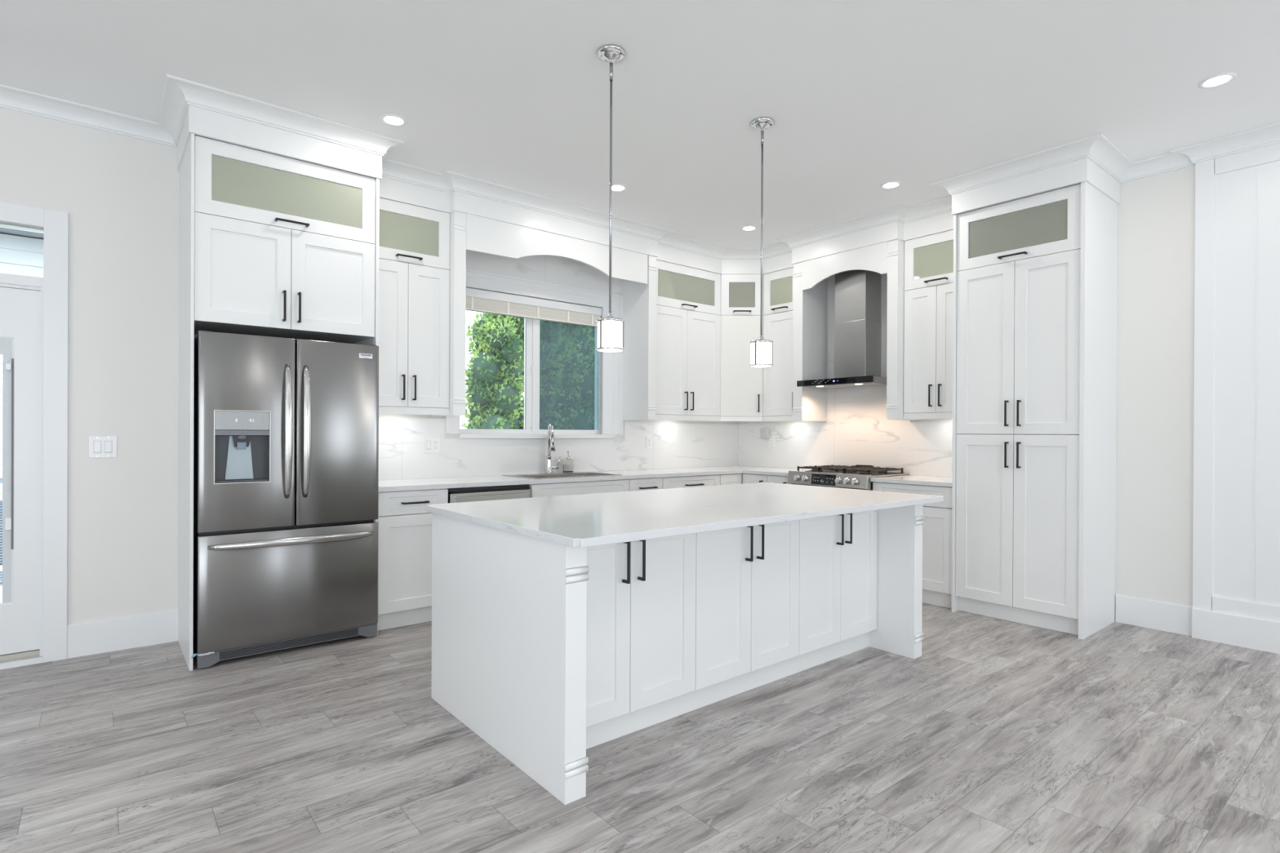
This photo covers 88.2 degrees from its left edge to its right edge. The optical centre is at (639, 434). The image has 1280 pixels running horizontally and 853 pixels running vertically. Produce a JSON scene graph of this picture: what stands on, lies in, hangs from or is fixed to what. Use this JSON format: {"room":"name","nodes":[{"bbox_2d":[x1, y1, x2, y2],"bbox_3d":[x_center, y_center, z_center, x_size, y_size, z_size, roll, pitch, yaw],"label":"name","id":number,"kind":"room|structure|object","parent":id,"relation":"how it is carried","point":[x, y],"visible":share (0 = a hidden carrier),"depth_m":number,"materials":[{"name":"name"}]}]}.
{"room":"kitchen","nodes":[
{"label":"kitchen","id":0,"kind":"room"},
{"bbox_2d":[0,106,737,624],"bbox_3d":[-2.376,-0.283,4.387,9.050,3.040,0.150,0,0,-39],"label":"wall","id":1,"kind":"structure","parent":0,"point":[119,193],"depth_m":3.78,"materials":[{"name":"paint"}]},
{"bbox_2d":[0,565,2,602],"bbox_3d":[-6.829,1.361,4.567,6.600,0.050,5.740,0,0,-39],"label":"trim","id":2,"kind":"structure","parent":1,"relation":"attached to","point":[1,566],"depth_m":5.65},
{"bbox_2d":[0,499,2,585],"bbox_3d":[-4.369,0.898,4.282,0.468,0.900,0.464,0,0,-39],"label":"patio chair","id":3,"kind":"object","parent":2,"relation":"on","point":[1,500],"visible":0.02,"depth_m":4.53,"materials":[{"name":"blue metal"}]},
{"bbox_2d":[0,201,68,669],"bbox_3d":[-3.640,0.005,3.325,1.151,2.455,0.152,0,0,-39],"label":"door","id":4,"kind":"structure","parent":1,"relation":"in","point":[33,310],"depth_m":3.58,"materials":[{"name":"white paint"}]},
{"bbox_2d":[0,84,177,147],"bbox_3d":[-4.245,-1.766,2.684,3.893,0.084,0.102,0,0,-39],"label":"trim","id":5,"kind":"structure","parent":1,"relation":"attached to","point":[11,98],"depth_m":3.65,"materials":[{"name":"white paint"}]},
{"bbox_2d":[88,435,116,457],"bbox_3d":[-3.040,0.070,3.740,0.124,0.122,0.012,0,0,-39],"label":"light switch","id":6,"kind":"object","parent":1,"relation":"attached to","point":[100,446],"visible":1,"depth_m":3.74,"materials":[{"name":"white plastic"}]},
{"bbox_2d":[66,609,177,658],"bbox_3d":[-2.967,1.144,3.804,0.503,0.183,0.015,0,0,-39],"label":"baseboard","id":7,"kind":"structure","parent":1,"relation":"attached to","point":[86,638],"depth_m":3.79,"materials":[{"name":"white paint"}]},
{"bbox_2d":[378,159,450,415],"bbox_3d":[-1.649,-0.970,4.598,0.619,1.660,0.437,0,0,-39],"label":"upper cabinet","id":8,"kind":"object","parent":1,"relation":"attached to","point":[415,202],"visible":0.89,"depth_m":4.56,"materials":[{"name":"white wood"}]},
{"bbox_2d":[424,436,439,453],"bbox_3d":[-1.554,0.077,4.943,0.118,0.120,0.012,0,0,-39],"label":"outlet","id":9,"kind":"object","parent":1,"relation":"attached to","point":[432,444],"visible":1,"depth_m":4.94,"materials":[{"name":"white plastic"}]},
{"bbox_2d":[433,440,437,449],"bbox_3d":[-1.533,0.077,4.958,0.034,0.070,0.003,0,0,-39],"label":"socket","id":10,"kind":"object","parent":9,"relation":"attached to","point":[435,442],"depth_m":4.96,"materials":[{"name":"white plastic"}]},
{"bbox_2d":[444,268,623,438],"bbox_3d":[-0.856,-0.623,5.590,1.692,1.308,0.175,0,0,-39],"label":"window","id":11,"kind":"structure","parent":1,"relation":"in","point":[608,366],"depth_m":5.60,"materials":[{"name":"white paint"}]},
{"bbox_2d":[466,287,601,327],"bbox_3d":[-0.882,-1.054,5.532,1.346,0.166,0.056,0,0,-39],"label":"window blind","id":12,"kind":"object","parent":11,"relation":"attached to","point":[477,300],"visible":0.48,"depth_m":5.48,"materials":[{"name":"white fabric"}]},
{"bbox_2d":[431,170,674,420],"bbox_3d":[-0.671,-0.965,5.354,2.093,1.664,0.509,0,0,-39],"label":"window surround","id":13,"kind":"object","parent":1,"relation":"attached to","point":[487,217],"visible":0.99,"depth_m":5.18,"materials":[{"name":"white paint"}]},
{"bbox_2d":[378,249,737,479],"bbox_3d":[-0.480,-0.612,5.835,3.982,1.880,0.011,0,0,-39],"label":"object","id":14,"kind":"structure","parent":1,"relation":"attached to","point":[402,455],"depth_m":5.57,"materials":[{"name":"stone"}]},
{"bbox_2d":[646,436,652,448],"bbox_3d":[0.088,0.074,6.290,0.070,0.115,0.009,0,0,-39],"label":"wall outlet","id":15,"kind":"object","parent":1,"relation":"attached to","point":[649,439],"visible":1,"depth_m":6.29,"materials":[{"name":"white plastic"}]},
{"bbox_2d":[655,233,726,421],"bbox_3d":[0.375,-0.964,6.257,0.910,1.660,0.437,0,0,-39],"label":"upper cabinet","id":16,"kind":"object","parent":1,"relation":"attached to","point":[689,270],"visible":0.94,"depth_m":6.19,"materials":[{"name":"white wood"}]},
{"bbox_2d":[718,248,764,421],"bbox_3d":[1.009,-0.962,6.644,0.654,1.660,0.644,0,0,-39],"label":"upper cabinet","id":17,"kind":"object","parent":1,"relation":"attached to","point":[741,384],"visible":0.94,"depth_m":6.46,"materials":[{"name":"white wood"}]},
{"bbox_2d":[0,602,1279,852],"bbox_3d":[0.269,1.315,1.036,9.200,0.120,8.700,0,0,-39],"label":"floor","id":18,"kind":"structure","parent":0,"point":[1003,736],"depth_m":2.56,"materials":[{"name":"grey wood"}]},
{"bbox_2d":[157,74,404,671],"bbox_3d":[-2.160,-0.281,3.982,1.189,3.040,0.788,0,0,-39],"label":"tall cabinet","id":19,"kind":"object","parent":18,"relation":"on","point":[279,224],"visible":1,"depth_m":3.76,"materials":[{"name":"white paint"}]},
{"bbox_2d":[192,330,378,669],"bbox_3d":[-2.142,0.344,3.977,0.924,1.790,0.728,0,0,-39],"label":"refrigerator","id":20,"kind":"object","parent":18,"relation":"on","point":[286,430],"visible":1,"depth_m":3.69,"materials":[{"name":"grey metal"}]},
{"bbox_2d":[191,651,213,658],"bbox_3d":[-2.301,1.161,3.477,0.102,0.028,0.020,0,0,-31],"label":"plastic film","id":21,"kind":"object","parent":20,"relation":"on","point":[208,653],"visible":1,"depth_m":3.47,"materials":[{"name":"plastic"}]},
{"bbox_2d":[377,488,448,631],"bbox_3d":[-1.643,0.798,4.481,0.473,0.882,0.637,0,0,-39],"label":"base cabinet","id":22,"kind":"object","parent":18,"relation":"on","point":[404,524],"visible":0.52,"depth_m":4.24,"materials":[{"name":"white wood"}]},
{"bbox_2d":[447,484,530,502],"bbox_3d":[-1.214,0.802,4.831,0.626,0.874,0.626,0,0,-39],"label":"dishwasher","id":23,"kind":"object","parent":18,"relation":"on","point":[509,491],"visible":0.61,"depth_m":4.59,"materials":[{"name":"metal"}]},
{"bbox_2d":[527,479,629,497],"bbox_3d":[-0.617,0.801,5.322,0.914,0.882,0.637,0,0,-39],"label":"base cabinet","id":24,"kind":"object","parent":18,"relation":"on","point":[541,490],"visible":0.03,"depth_m":5.08,"materials":[{"name":"white wood"}]},
{"bbox_2d":[627,477,662,491],"bbox_3d":[-0.123,0.802,5.727,0.361,0.882,0.637,0,0,-39],"label":"base cabinet","id":25,"kind":"object","parent":18,"relation":"on","point":[652,483],"visible":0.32,"depth_m":5.51,"materials":[{"name":"white wood"}]},
{"bbox_2d":[431,504,924,804],"bbox_3d":[0.311,0.809,3.431,2.403,0.884,1.166,0,0,-39],"label":"kitchen island","id":26,"kind":"object","parent":18,"relation":"on","point":[550,653],"visible":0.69,"depth_m":2.86,"materials":[{"name":"white paint"}]},
{"bbox_2d":[425,482,943,547],"bbox_3d":[0.342,0.352,3.402,2.465,0.030,1.290,0,0,-39],"label":"island countertop","id":27,"kind":"structure","parent":26,"relation":"on","point":[584,520],"depth_m":2.97,"materials":[{"name":"white stone"}]},
{"bbox_2d":[662,474,719,488],"bbox_3d":[0.288,0.803,6.065,0.699,0.882,0.637,0,0,-39],"label":"base cabinet","id":28,"kind":"object","parent":18,"relation":"on","point":[668,482],"visible":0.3,"depth_m":5.83,"materials":[{"name":"white wood"}]},
{"bbox_2d":[718,473,767,484],"bbox_3d":[0.989,0.806,6.470,0.893,0.882,0.900,0,0,-39],"label":"base cabinet","id":29,"kind":"object","parent":18,"relation":"on","point":[731,478],"visible":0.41,"depth_m":6.16,"materials":[{"name":"white wood"}]},
{"bbox_2d":[378,465,812,492],"bbox_3d":[-0.119,0.346,5.381,3.970,0.030,1.156,0,0,-39],"label":"countertop","id":30,"kind":"structure","parent":29,"relation":"on","point":[394,485],"depth_m":5.07,"materials":[{"name":"white stone"}]},
{"bbox_2d":[544,423,560,473],"bbox_3d":[-0.707,0.116,5.462,0.132,0.415,0.186,0,0,-20],"label":"kitchen faucet","id":31,"kind":"object","parent":30,"relation":"on","point":[551,446],"visible":1,"depth_m":5.49,"materials":[{"name":"silver metal"}]},
{"bbox_2d":[502,471,622,479],"bbox_3d":[-0.625,0.435,5.338,0.812,0.222,0.515,0,0,-39],"label":"sink","id":32,"kind":"object","parent":30,"relation":"in","point":[575,474],"visible":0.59,"depth_m":5.41,"materials":[{"name":"metal"}]},
{"bbox_2d":[562,450,573,472],"bbox_3d":[-0.610,0.231,5.627,0.086,0.185,0.086,0,0,-1],"label":"soap dispenser","id":33,"kind":"object","parent":32,"relation":"on","point":[568,461],"visible":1,"depth_m":5.59,"materials":[{"name":"clear glass"}]},
{"bbox_2d":[767,475,791,484],"bbox_3d":[1.456,0.809,6.103,0.637,0.882,0.255,0,0,-39],"label":"base cabinet","id":34,"kind":"object","parent":18,"relation":"on","point":[771,478],"visible":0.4,"depth_m":5.93,"materials":[{"name":"white wood"}]},
{"bbox_2d":[787,464,909,490],"bbox_3d":[1.764,0.761,5.660,0.697,0.984,0.771,0,0,-39],"label":"gas range","id":35,"kind":"object","parent":18,"relation":"on","point":[858,476],"visible":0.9,"depth_m":5.48,"materials":[{"name":"silver metal"}]},
{"bbox_2d":[871,473,909,477],"bbox_3d":[1.809,0.332,5.695,0.585,0.014,0.771,0,0,-39],"label":"countertop","id":36,"kind":"structure","parent":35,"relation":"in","point":[873,475],"depth_m":5.41,"materials":[{"name":"stone"}]},
{"bbox_2d":[872,481,951,608],"bbox_3d":[2.248,0.814,5.136,0.637,0.882,0.642,0,0,-39],"label":"base cabinet","id":37,"kind":"object","parent":18,"relation":"on","point":[937,526],"visible":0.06,"depth_m":4.82,"materials":[{"name":"white wood"}]},
{"bbox_2d":[870,475,951,487],"bbox_3d":[2.251,0.357,5.138,0.614,0.030,0.646,0,0,-39],"label":"countertop","id":38,"kind":"structure","parent":37,"relation":"on","point":[905,479],"depth_m":5.03,"materials":[{"name":"white stone"}]},
{"bbox_2d":[930,133,1133,639],"bbox_3d":[2.682,-0.260,4.540,0.768,3.040,1.032,0,0,-39],"label":"pantry cabinet","id":39,"kind":"object","parent":18,"relation":"on","point":[1035,234],"visible":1,"depth_m":4.34,"materials":[{"name":"white paint"}]},
{"bbox_2d":[0,0,1279,248],"bbox_3d":[0.283,-1.860,1.030,9.200,0.150,8.700,0,0,-39],"label":"ceiling","id":40,"kind":"structure","parent":0,"point":[860,96],"depth_m":3.33,"materials":[{"name":"paint"}]},
{"bbox_2d":[379,113,407,126],"bbox_3d":[-1.408,-1.795,3.776,0.148,0.006,0.148,0,0,-39],"label":"recessed light","id":41,"kind":"object","parent":40,"relation":"in","point":[393,120],"visible":1,"depth_m":3.77,"materials":[{"name":"white paint"}]},
{"bbox_2d":[595,44,625,351],"bbox_3d":[-0.138,-1.092,3.098,0.132,1.397,0.132,0,0,-39],"label":"pendant light","id":42,"kind":"object","parent":40,"relation":"hanging from","point":[610,328],"visible":1,"depth_m":3.07,"materials":[{"name":"white glass"}]},
{"bbox_2d":[607,183,626,191],"bbox_3d":[-0.166,-1.791,4.802,0.148,0.006,0.148,0,0,-39],"label":"recessed light","id":43,"kind":"object","parent":40,"relation":"in","point":[615,187],"visible":0.85,"depth_m":4.80,"materials":[{"name":"white paint"}]},
{"bbox_2d":[740,225,757,231],"bbox_3d":[0.946,-1.788,5.731,0.148,0.006,0.148,0,0,-39],"label":"recessed light","id":44,"kind":"object","parent":40,"relation":"in","point":[748,228],"visible":1,"depth_m":5.72,"materials":[{"name":"white paint"}]},
{"bbox_2d":[749,116,773,367],"bbox_3d":[0.698,-1.090,3.787,0.132,1.397,0.132,0,0,-39],"label":"pendant light","id":45,"kind":"object","parent":40,"relation":"hanging from","point":[762,349],"visible":1,"depth_m":3.77,"materials":[{"name":"white glass"}]},
{"bbox_2d":[880,181,902,189],"bbox_3d":[1.793,-1.782,4.723,0.148,0.006,0.148,0,0,-39],"label":"recessed light","id":46,"kind":"object","parent":40,"relation":"in","point":[890,184],"visible":1,"depth_m":4.72,"materials":[{"name":"white paint"}]},
{"bbox_2d":[1197,72,1236,88],"bbox_3d":[2.897,-1.775,3.316,0.148,0.006,0.148,0,0,-39],"label":"recessed light","id":47,"kind":"object","parent":40,"relation":"in","point":[1218,80],"visible":1,"depth_m":3.31,"materials":[{"name":"white paint"}]},
{"bbox_2d":[737,164,1195,621],"bbox_3d":[3.775,-0.254,3.902,0.150,3.040,8.400,0,0,-39],"label":"wall","id":48,"kind":"structure","parent":0,"point":[1156,213],"depth_m":4.30,"materials":[{"name":"paint"}]},
{"bbox_2d":[768,436,774,448],"bbox_3d":[1.340,0.081,6.726,0.009,0.122,0.072,0,0,-39],"label":"wall outlet","id":49,"kind":"object","parent":48,"relation":"attached to","point":[771,440],"visible":1,"depth_m":6.72,"materials":[{"name":"white plastic"}]},
{"bbox_2d":[760,429,769,438],"bbox_3d":[1.279,-0.007,6.750,0.055,0.097,0.078,0,0,-39],"label":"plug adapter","id":50,"kind":"object","parent":49,"relation":"attached to","point":[765,433],"visible":1,"depth_m":6.72,"materials":[{"name":"plastic"}]},
{"bbox_2d":[769,439,773,445],"bbox_3d":[1.338,0.081,6.724,0.003,0.070,0.034,0,0,-39],"label":"socket","id":51,"kind":"object","parent":49,"relation":"attached to","point":[771,440],"depth_m":6.72,"materials":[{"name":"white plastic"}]},
{"bbox_2d":[760,242,793,421],"bbox_3d":[1.412,-0.959,6.343,0.410,1.660,0.444,0,0,-39],"label":"upper cabinet","id":52,"kind":"object","parent":48,"relation":"attached to","point":[778,267],"visible":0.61,"depth_m":6.33,"materials":[{"name":"white wood"}]},
{"bbox_2d":[796,270,886,388],"bbox_3d":[1.826,-0.983,5.773,0.470,1.123,0.750,0,0,-39],"label":"range hood","id":53,"kind":"object","parent":48,"relation":"attached to","point":[858,324],"visible":0.91,"depth_m":5.73,"materials":[{"name":"silver metal"}]},
{"bbox_2d":[737,273,952,477],"bbox_3d":[1.881,-0.602,6.086,0.011,1.880,2.592,0,0,-39],"label":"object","id":54,"kind":"structure","parent":48,"relation":"attached to","point":[857,430],"depth_m":5.99,"materials":[{"name":"stone"}]},
{"bbox_2d":[776,204,921,421],"bbox_3d":[1.834,-0.955,5.755,0.505,1.664,1.240,0,0,-39],"label":"hood surround","id":55,"kind":"object","parent":48,"relation":"attached to","point":[874,242],"visible":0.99,"depth_m":5.71,"materials":[{"name":"white paint"}]},
{"bbox_2d":[903,195,953,419],"bbox_3d":[2.372,-0.953,5.172,0.410,1.660,0.584,0,0,-39],"label":"upper cabinet","id":56,"kind":"object","parent":48,"relation":"attached to","point":[928,226],"visible":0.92,"depth_m":5.19,"materials":[{"name":"white wood"}]},
{"bbox_2d":[1121,152,1194,182],"bbox_3d":[3.322,-1.734,4.262,0.102,0.084,0.400,0,0,-39],"label":"trim","id":57,"kind":"structure","parent":48,"relation":"attached to","point":[1169,162],"depth_m":4.26,"materials":[{"name":"white paint"}]},
{"bbox_2d":[1115,594,1279,653],"bbox_3d":[4.776,1.181,2.519,0.050,0.183,4.980,0,0,-39],"label":"baseboard","id":58,"kind":"structure","parent":48,"relation":"attached to","point":[1260,634],"depth_m":4.08,"materials":[{"name":"white paint"}]},
{"bbox_2d":[1170,122,1279,164],"bbox_3d":[4.836,-1.724,2.387,0.137,0.084,4.624,0,0,-39],"label":"trim","id":59,"kind":"structure","parent":48,"relation":"attached to","point":[1268,135],"depth_m":3.95,"materials":[{"name":"white paint"}]},
{"bbox_2d":[1192,142,1279,622],"bbox_3d":[4.910,-0.331,2.357,0.016,2.870,4.572,0,0,-39],"label":"trim","id":60,"kind":"structure","parent":48,"relation":"attached to","point":[1206,171],"depth_m":4.08,"materials":[{"name":"white paint"}]},
{"bbox_2d":[1213,160,1279,606],"bbox_3d":[4.922,-0.246,2.367,0.024,3.040,4.572,0,0,-39],"label":"wall panel","id":61,"kind":"object","parent":48,"relation":"attached to","point":[1246,516],"depth_m":3.94,"materials":[{"name":"white paint"}]},
{"label":"outside","id":62,"kind":"structure","parent":0,"visible":0},
{"bbox_3d":[-15.553,1.698,19.465,34.000,0.100,39.840,0,0,-39],"label":"trim","id":63,"kind":"structure","parent":62,"visible":0},
{"bbox_2d":[0,227,44,499],"bbox_3d":[-8.755,-0.537,6.766,11.000,4.480,0.880,0,0,-39],"label":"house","id":64,"kind":"structure","parent":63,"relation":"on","point":[21,252],"depth_m":7.88,"materials":[{"name":"white"}]},
{"bbox_2d":[459,312,524,429],"bbox_3d":[-1.814,-0.674,8.663,1.229,5.530,1.138,0,0,-24],"label":"cedar tree","id":65,"kind":"object","parent":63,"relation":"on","point":[495,382],"visible":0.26,"depth_m":8.39,"materials":[{"name":"green plant"}]},
{"bbox_2d":[520,320,562,429],"bbox_3d":[-1.490,-0.769,10.578,1.096,5.745,1.177,0,0,42],"label":"cedar tree","id":66,"kind":"object","parent":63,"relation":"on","point":[548,378],"visible":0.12,"depth_m":10.25,"materials":[{"name":"green plant"}]},
{"bbox_2d":[545,322,595,430],"bbox_3d":[-0.792,-0.667,9.532,1.137,5.477,1.060,0,0,-36],"label":"cedar tree","id":67,"kind":"object","parent":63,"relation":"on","point":[573,409],"visible":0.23,"depth_m":9.23,"materials":[{"name":"green plant"}]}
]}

